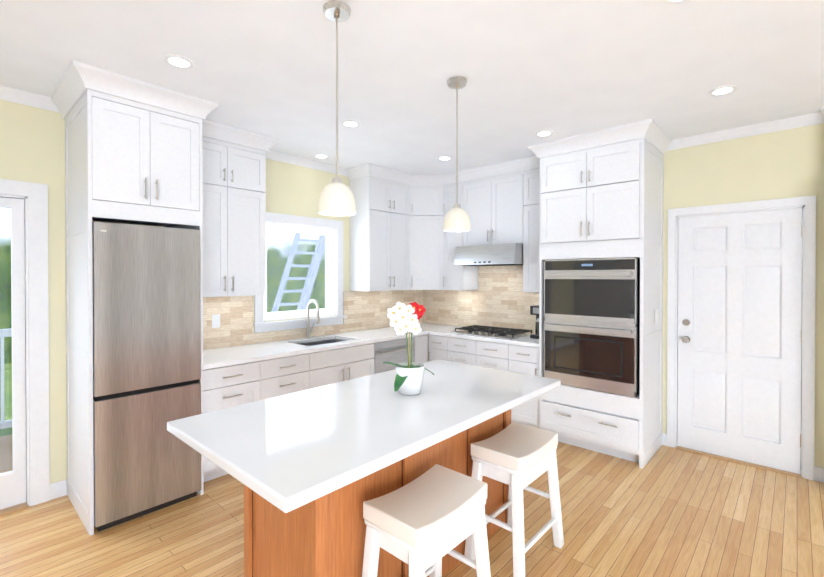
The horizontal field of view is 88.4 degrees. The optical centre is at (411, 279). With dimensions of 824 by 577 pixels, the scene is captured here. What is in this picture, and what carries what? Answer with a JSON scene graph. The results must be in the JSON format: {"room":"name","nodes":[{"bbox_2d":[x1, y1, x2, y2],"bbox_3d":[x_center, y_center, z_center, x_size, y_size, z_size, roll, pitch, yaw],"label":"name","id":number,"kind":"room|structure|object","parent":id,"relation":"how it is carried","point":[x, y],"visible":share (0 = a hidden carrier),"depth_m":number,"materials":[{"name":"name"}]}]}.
{"room":"kitchen","nodes":[
{"label":"kitchen","id":0,"kind":"room"},
{"bbox_2d":[0,99,381,483],"bbox_3d":[-2.130,0.136,3.378,0.150,2.730,6.540,0,1,42],"label":"wall","id":1,"kind":"structure","parent":0,"point":[32,139],"depth_m":2.92,"materials":[{"name":"beige paint"}]},
{"bbox_2d":[0,197,25,509],"bbox_3d":[-2.875,0.481,2.484,0.104,2.019,0.901,0,1,42],"label":"patio door","id":2,"kind":"structure","parent":1,"relation":"in","point":[13,487],"depth_m":2.79,"materials":[{"name":"white paint"}]},
{"bbox_2d":[0,179,49,515],"bbox_3d":[-2.902,0.434,2.508,0.180,2.145,1.130,0,1,42],"label":"door frame","id":3,"kind":"structure","parent":1,"relation":"attached to","point":[34,195],"depth_m":2.83,"materials":[{"name":"white paint"}]},
{"bbox_2d":[202,136,265,296],"bbox_3d":[-1.614,-0.490,3.557,0.364,1.258,0.676,0,1,42],"label":"upper cabinet","id":4,"kind":"object","parent":1,"relation":"attached to","point":[234,220],"visible":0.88,"depth_m":3.50,"materials":[{"name":"white paint"}]},
{"bbox_2d":[253,212,345,332],"bbox_3d":[-1.171,-0.074,4.398,0.195,1.145,1.070,0,1,42],"label":"window","id":5,"kind":"structure","parent":1,"relation":"in","point":[331,231],"depth_m":4.48,"materials":[{"name":"white paint"}]},
{"bbox_2d":[203,290,422,349],"bbox_3d":[-0.912,0.366,4.598,0.010,0.464,3.154,0,1,42],"label":"tile backsplash","id":6,"kind":"structure","parent":1,"relation":"attached to","point":[363,310],"depth_m":4.22,"materials":[{"name":"tile"}]},
{"bbox_2d":[212,314,219,327],"bbox_3d":[-1.713,0.366,3.704,0.006,0.115,0.070,0,1,42],"label":"electrical outlet plate","id":7,"kind":"object","parent":6,"relation":"attached to","point":[215,321],"visible":1,"depth_m":3.70,"materials":[{"name":"plastic"}]},
{"bbox_2d":[350,176,385,290],"bbox_3d":[-0.456,-0.499,4.857,0.328,1.258,0.386,0,1,42],"label":"upper cabinet","id":8,"kind":"object","parent":1,"relation":"attached to","point":[368,225],"depth_m":4.70,"materials":[{"name":"white paint"}]},
{"bbox_2d":[386,180,409,290],"bbox_3d":[-0.246,-0.500,5.062,0.363,1.258,0.429,0,1,42],"label":"upper cabinet","id":9,"kind":"object","parent":1,"relation":"attached to","point":[401,238],"depth_m":4.94,"materials":[{"name":"white paint"}]},
{"bbox_2d":[50,433,823,499],"bbox_3d":[-0.615,1.458,2.010,3.945,0.105,6.600,0,1,42],"label":"baseboard","id":10,"kind":"structure","parent":1,"relation":"attached to","point":[58,489],"depth_m":2.95,"materials":[{"name":"white paint"}]},
{"bbox_2d":[0,441,823,576],"bbox_3d":[0.516,1.547,0.984,7.300,0.060,6.900,0,1,42],"label":"floor","id":11,"kind":"structure","parent":0,"point":[666,511],"depth_m":2.54,"materials":[{"name":"brown wood"}]},
{"bbox_2d":[65,89,203,534],"bbox_3d":[-1.923,0.195,2.944,0.736,2.618,0.646,0,1,42],"label":"tall cabinet","id":12,"kind":"object","parent":11,"relation":"on","point":[129,161],"visible":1,"depth_m":2.69,"materials":[{"name":"white paint"}]},
{"bbox_2d":[0,60,823,185],"bbox_3d":[-0.615,-1.163,1.992,3.945,0.111,6.600,0,1,42],"label":"crown molding","id":13,"kind":"structure","parent":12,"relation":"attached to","point":[78,79],"depth_m":3.39,"materials":[{"name":"white paint"}]},
{"bbox_2d":[92,222,200,531],"bbox_3d":[-1.924,0.581,2.947,0.714,1.845,0.598,0,1,42],"label":"refrigerator","id":14,"kind":"object","parent":11,"relation":"on","point":[146,332],"visible":0.79,"depth_m":2.67,"materials":[{"name":"silver metal"}]},
{"bbox_2d":[203,361,262,481],"bbox_3d":[-1.584,1.073,3.397,0.598,0.856,0.464,0,1,42],"label":"base cabinet","id":15,"kind":"object","parent":11,"relation":"on","point":[224,387],"depth_m":3.19,"materials":[{"name":"white paint"}]},
{"bbox_2d":[263,352,318,399],"bbox_3d":[-1.253,1.070,3.761,0.598,0.856,0.521,0,1,42],"label":"base cabinet","id":16,"kind":"object","parent":11,"relation":"on","point":[296,373],"depth_m":3.57,"materials":[{"name":"white paint"}]},
{"bbox_2d":[203,323,458,369],"bbox_3d":[-0.678,0.715,4.388,0.639,0.228,3.153,0,1,42],"label":"countertop","id":17,"kind":"structure","parent":16,"relation":"on","point":[228,356],"depth_m":3.87,"materials":[{"name":"white stone"}]},
{"bbox_2d":[305,299,319,337],"bbox_3d":[-0.993,0.401,4.307,0.217,0.398,0.101,0,1,42],"label":"faucet","id":18,"kind":"object","parent":17,"relation":"on","point":[308,330],"visible":1,"depth_m":4.33,"materials":[{"name":"silver metal"}]},
{"bbox_2d":[244,409,510,576],"bbox_3d":[-0.083,1.068,2.314,0.580,0.880,1.460,0,1,42],"label":"kitchen island","id":19,"kind":"object","parent":11,"relation":"on","point":[323,536],"visible":0.21,"depth_m":1.83,"materials":[{"name":"brown wood"}]},
{"bbox_2d":[167,359,560,512],"bbox_3d":[-0.074,0.609,2.121,0.920,0.040,1.807,0,1,42],"label":"island countertop","id":20,"kind":"structure","parent":19,"relation":"on","point":[286,453],"depth_m":1.72,"materials":[{"name":"white stone"}]},
{"bbox_2d":[383,302,433,394],"bbox_3d":[-0.029,0.351,2.208,0.200,0.473,0.240,0,1,42],"label":"flower pot","id":21,"kind":"object","parent":20,"relation":"on","point":[404,319],"visible":1,"depth_m":2.18,"materials":[{"name":"white ceramic"},{"name":"green leaf"},{"name":"white and red petals"}]},
{"bbox_2d":[375,337,414,373],"bbox_3d":[-0.377,1.065,4.691,0.642,0.853,0.603,0,1,42],"label":"dishwasher","id":22,"kind":"object","parent":11,"relation":"on","point":[393,351],"visible":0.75,"depth_m":4.46,"materials":[{"name":"silver metal"}]},
{"bbox_2d":[414,335,427,362],"bbox_3d":[-0.113,1.062,5.015,0.598,0.856,0.227,0,1,42],"label":"base cabinet","id":23,"kind":"object","parent":11,"relation":"on","point":[421,342],"depth_m":4.81,"materials":[{"name":"white paint"}]},
{"bbox_2d":[362,464,490,576],"bbox_3d":[0.065,1.194,1.742,0.340,0.641,0.505,0,1,42],"label":"stool","id":24,"kind":"object","parent":11,"relation":"on","point":[422,525],"visible":1,"depth_m":1.66,"materials":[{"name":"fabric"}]},
{"bbox_2d":[429,335,440,360],"bbox_3d":[0.492,1.062,5.028,0.271,0.856,0.598,0,1,42],"label":"base cabinet","id":25,"kind":"object","parent":11,"relation":"on","point":[434,340],"depth_m":4.83,"materials":[{"name":"white paint"}]},
{"bbox_2d":[441,336,472,364],"bbox_3d":[0.712,1.063,4.828,0.439,0.856,0.598,0,1,42],"label":"base cabinet","id":26,"kind":"object","parent":11,"relation":"on","point":[459,350],"depth_m":4.62,"materials":[{"name":"white paint"}]},
{"bbox_2d":[473,340,504,369],"bbox_3d":[1.037,1.065,4.532,0.440,0.856,0.598,0,1,42],"label":"base cabinet","id":27,"kind":"object","parent":11,"relation":"on","point":[485,354],"depth_m":4.35,"materials":[{"name":"white paint"}]},
{"bbox_2d":[464,422,563,576],"bbox_3d":[0.568,1.190,2.325,0.340,0.641,0.505,0,1,42],"label":"stool","id":28,"kind":"object","parent":11,"relation":"on","point":[516,458],"visible":0.98,"depth_m":2.23,"materials":[{"name":"wood"}]},
{"bbox_2d":[505,344,538,427],"bbox_3d":[1.283,1.067,4.309,0.339,0.856,0.598,0,1,42],"label":"base cabinet","id":29,"kind":"object","parent":11,"relation":"on","point":[512,358],"depth_m":4.09,"materials":[{"name":"white paint"}]},
{"bbox_2d":[427,326,538,347],"bbox_3d":[0.898,0.617,4.637,1.350,0.036,0.663,0,1,42],"label":"countertop","id":30,"kind":"structure","parent":29,"relation":"on","point":[439,331],"depth_m":4.39,"materials":[{"name":"white stone"}]},
{"bbox_2d":[450,325,533,339],"bbox_3d":[0.874,0.575,4.672,0.750,0.046,0.520,0,1,42],"label":"cooktop","id":31,"kind":"object","parent":30,"relation":"in","point":[491,331],"visible":1,"depth_m":4.59,"materials":[{"name":"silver metal"}]},
{"bbox_2d":[530,305,538,338],"bbox_3d":[1.342,0.435,4.345,0.170,0.330,0.222,0,1,42],"label":"coffee maker","id":32,"kind":"object","parent":30,"relation":"on","point":[534,309],"visible":0.38,"depth_m":4.29,"materials":[{"name":"black plastic"}]},
{"bbox_2d":[539,138,663,468],"bbox_3d":[1.709,0.188,3.864,0.874,2.618,0.714,0,1,42],"label":"tall cabinet","id":33,"kind":"object","parent":11,"relation":"on","point":[605,201],"visible":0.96,"depth_m":3.59,"materials":[{"name":"white paint"}]},
{"bbox_2d":[544,257,639,397],"bbox_3d":[1.677,0.382,3.835,0.778,1.120,0.642,0,1,42],"label":"double wall oven","id":34,"kind":"object","parent":33,"relation":"in","point":[591,324],"visible":0.96,"depth_m":3.60,"materials":[{"name":"silver metal"}]},
{"bbox_2d":[655,309,658,323],"bbox_3d":[2.115,0.319,3.657,0.006,0.120,0.120,0,1,42],"label":"switch plate","id":35,"kind":"object","parent":33,"relation":"attached to","point":[656,315],"visible":1,"depth_m":3.65,"materials":[{"name":"plastic"}]},
{"bbox_2d":[0,0,823,174],"bbox_3d":[0.516,-1.253,0.964,7.300,0.080,6.900,0,1,42],"label":"ceiling","id":36,"kind":"structure","parent":0,"point":[529,69],"depth_m":2.41,"materials":[{"name":"paint"}]},
{"bbox_2d":[163,55,194,68],"bbox_3d":[-1.307,-1.219,2.378,0.156,0.005,0.156,0,1,42],"label":"recessed light","id":37,"kind":"object","parent":36,"relation":"in","point":[182,62],"visible":1,"depth_m":2.37,"materials":[{"name":"white paint"}]},
{"bbox_2d":[313,154,328,158],"bbox_3d":[-0.908,-1.232,4.245,0.156,0.005,0.156,0,1,42],"label":"recessed light","id":38,"kind":"object","parent":36,"relation":"in","point":[322,156],"visible":0.98,"depth_m":4.24,"materials":[{"name":"white paint"}]},
{"bbox_2d":[318,0,355,215],"bbox_3d":[-0.339,-0.757,1.913,0.166,0.920,0.166,0,1,42],"label":"pendant light","id":39,"kind":"object","parent":36,"relation":"hanging from","point":[336,198],"visible":1,"depth_m":1.88,"materials":[{"name":"white glass"}]},
{"bbox_2d":[341,120,360,127],"bbox_3d":[-0.483,-1.226,3.345,0.156,0.005,0.156,0,1,42],"label":"recessed light","id":40,"kind":"object","parent":36,"relation":"in","point":[348,123],"visible":1,"depth_m":3.33,"materials":[{"name":"white paint"}]},
{"bbox_2d":[437,156,451,160],"bbox_3d":[0.334,-1.232,4.318,0.156,0.005,0.156,0,1,42],"label":"recessed light","id":41,"kind":"object","parent":36,"relation":"in","point":[444,158],"visible":0.94,"depth_m":4.32,"materials":[{"name":"white paint"}]},
{"bbox_2d":[444,76,470,231],"bbox_3d":[0.278,-0.762,2.615,0.166,0.920,0.166,0,1,42],"label":"pendant light","id":42,"kind":"object","parent":36,"relation":"hanging from","point":[457,219],"visible":1,"depth_m":2.58,"materials":[{"name":"white glass"}]},
{"bbox_2d":[535,130,553,136],"bbox_3d":[1.113,-1.227,3.570,0.156,0.005,0.156,0,1,42],"label":"recessed light","id":43,"kind":"object","parent":36,"relation":"in","point":[543,133],"visible":1,"depth_m":3.56,"materials":[{"name":"white paint"}]},
{"bbox_2d":[663,0,688,3],"bbox_3d":[1.149,-1.215,1.795,0.156,0.005,0.156,0,1,42],"label":"recessed light","id":44,"kind":"object","parent":36,"relation":"in","point":[672,2],"visible":1,"depth_m":1.85,"materials":[{"name":"white paint"}]},
{"bbox_2d":[708,85,737,95],"bbox_3d":[2.016,-1.222,2.749,0.156,0.005,0.156,0,1,42],"label":"recessed light","id":45,"kind":"object","parent":36,"relation":"in","point":[722,90],"visible":1,"depth_m":2.74,"materials":[{"name":"white paint"}]},
{"bbox_2d":[428,123,823,467],"bbox_3d":[2.786,0.135,3.471,7.300,2.730,0.150,0,1,42],"label":"wall","id":46,"kind":"structure","parent":0,"point":[788,163],"depth_m":3.38,"materials":[{"name":"beige paint"}]},
{"bbox_2d":[410,185,445,289],"bbox_3d":[0.168,-0.502,5.291,0.664,1.258,0.664,0,1,42],"label":"upper cabinet","id":47,"kind":"object","parent":46,"relation":"attached to","point":[427,202],"depth_m":5.10,"materials":[{"name":"white paint"}]},
{"bbox_2d":[446,182,477,289],"bbox_3d":[0.587,-0.500,5.116,0.390,1.258,0.363,0,1,42],"label":"upper cabinet","id":48,"kind":"object","parent":46,"relation":"attached to","point":[458,277],"depth_m":5.02,"materials":[{"name":"white paint"}]},
{"bbox_2d":[423,265,538,333],"bbox_3d":[0.886,0.218,5.087,1.980,0.754,0.011,0,1,42],"label":"tile backsplash","id":49,"kind":"structure","parent":46,"relation":"attached to","point":[499,297],"depth_m":5.05,"materials":[{"name":"tile"}]},
{"bbox_2d":[454,243,522,265],"bbox_3d":[0.923,-0.264,4.720,0.756,0.214,0.499,0,1,42],"label":"range hood","id":50,"kind":"object","parent":46,"relation":"attached to","point":[497,255],"visible":0.94,"depth_m":4.50,"materials":[{"name":"silver metal"}]},
{"bbox_2d":[466,171,521,245],"bbox_3d":[0.982,-0.752,4.779,0.760,0.750,0.328,0,1,42],"label":"upper cabinet","id":51,"kind":"object","parent":46,"relation":"attached to","point":[493,204],"depth_m":4.62,"materials":[{"name":"white paint"}]},
{"bbox_2d":[522,168,539,292],"bbox_3d":[1.367,-0.496,4.431,0.393,1.258,0.328,0,1,42],"label":"upper cabinet","id":52,"kind":"object","parent":46,"relation":"attached to","point":[530,178],"depth_m":4.35,"materials":[{"name":"white paint"}]},
{"bbox_2d":[677,208,802,473],"bbox_3d":[2.659,0.469,3.482,0.820,2.033,0.112,0,1,42],"label":"entry door","id":53,"kind":"structure","parent":46,"relation":"in","point":[739,326],"depth_m":3.47,"materials":[{"name":"white paint"}]},
{"bbox_2d":[667,195,815,480],"bbox_3d":[2.698,0.437,3.533,0.960,2.125,0.180,0,1,42],"label":"door frame","id":54,"kind":"structure","parent":46,"relation":"attached to","point":[807,203],"depth_m":3.26,"materials":[{"name":"white paint"}]},
{"label":"outside","id":55,"kind":"structure","parent":0,"visible":0},
{"bbox_2d":[0,363,11,436],"bbox_3d":[-7.873,1.946,7.665,13.600,0.050,20.000,0,1,42],"label":"ground","id":56,"kind":"structure","parent":55,"point":[7,408],"depth_m":6.96,"materials":[{"name":"green plant"}]},
{"bbox_2d":[271,233,324,311],"bbox_3d":[-1.319,-0.135,4.991,0.658,4.167,1.434,0,1,42],"label":"ladder","id":57,"kind":"object","parent":56,"relation":"on","point":[313,269],"depth_m":5.03,"materials":[{"name":"white wood"}]},
{"bbox_2d":[0,208,324,363],"bbox_3d":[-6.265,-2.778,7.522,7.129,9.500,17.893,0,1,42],"label":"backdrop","id":58,"kind":"structure","parent":55,"point":[278,263],"depth_m":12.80,"materials":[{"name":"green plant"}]},
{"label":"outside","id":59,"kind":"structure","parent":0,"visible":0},
{"bbox_2d":[0,328,12,472],"bbox_3d":[-3.778,1.053,2.991,1.740,1.140,3.000,0,1,42],"label":"rail","id":60,"kind":"object","parent":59,"point":[6,452],"depth_m":4.01,"materials":[{"name":"white wood"}]}
]}

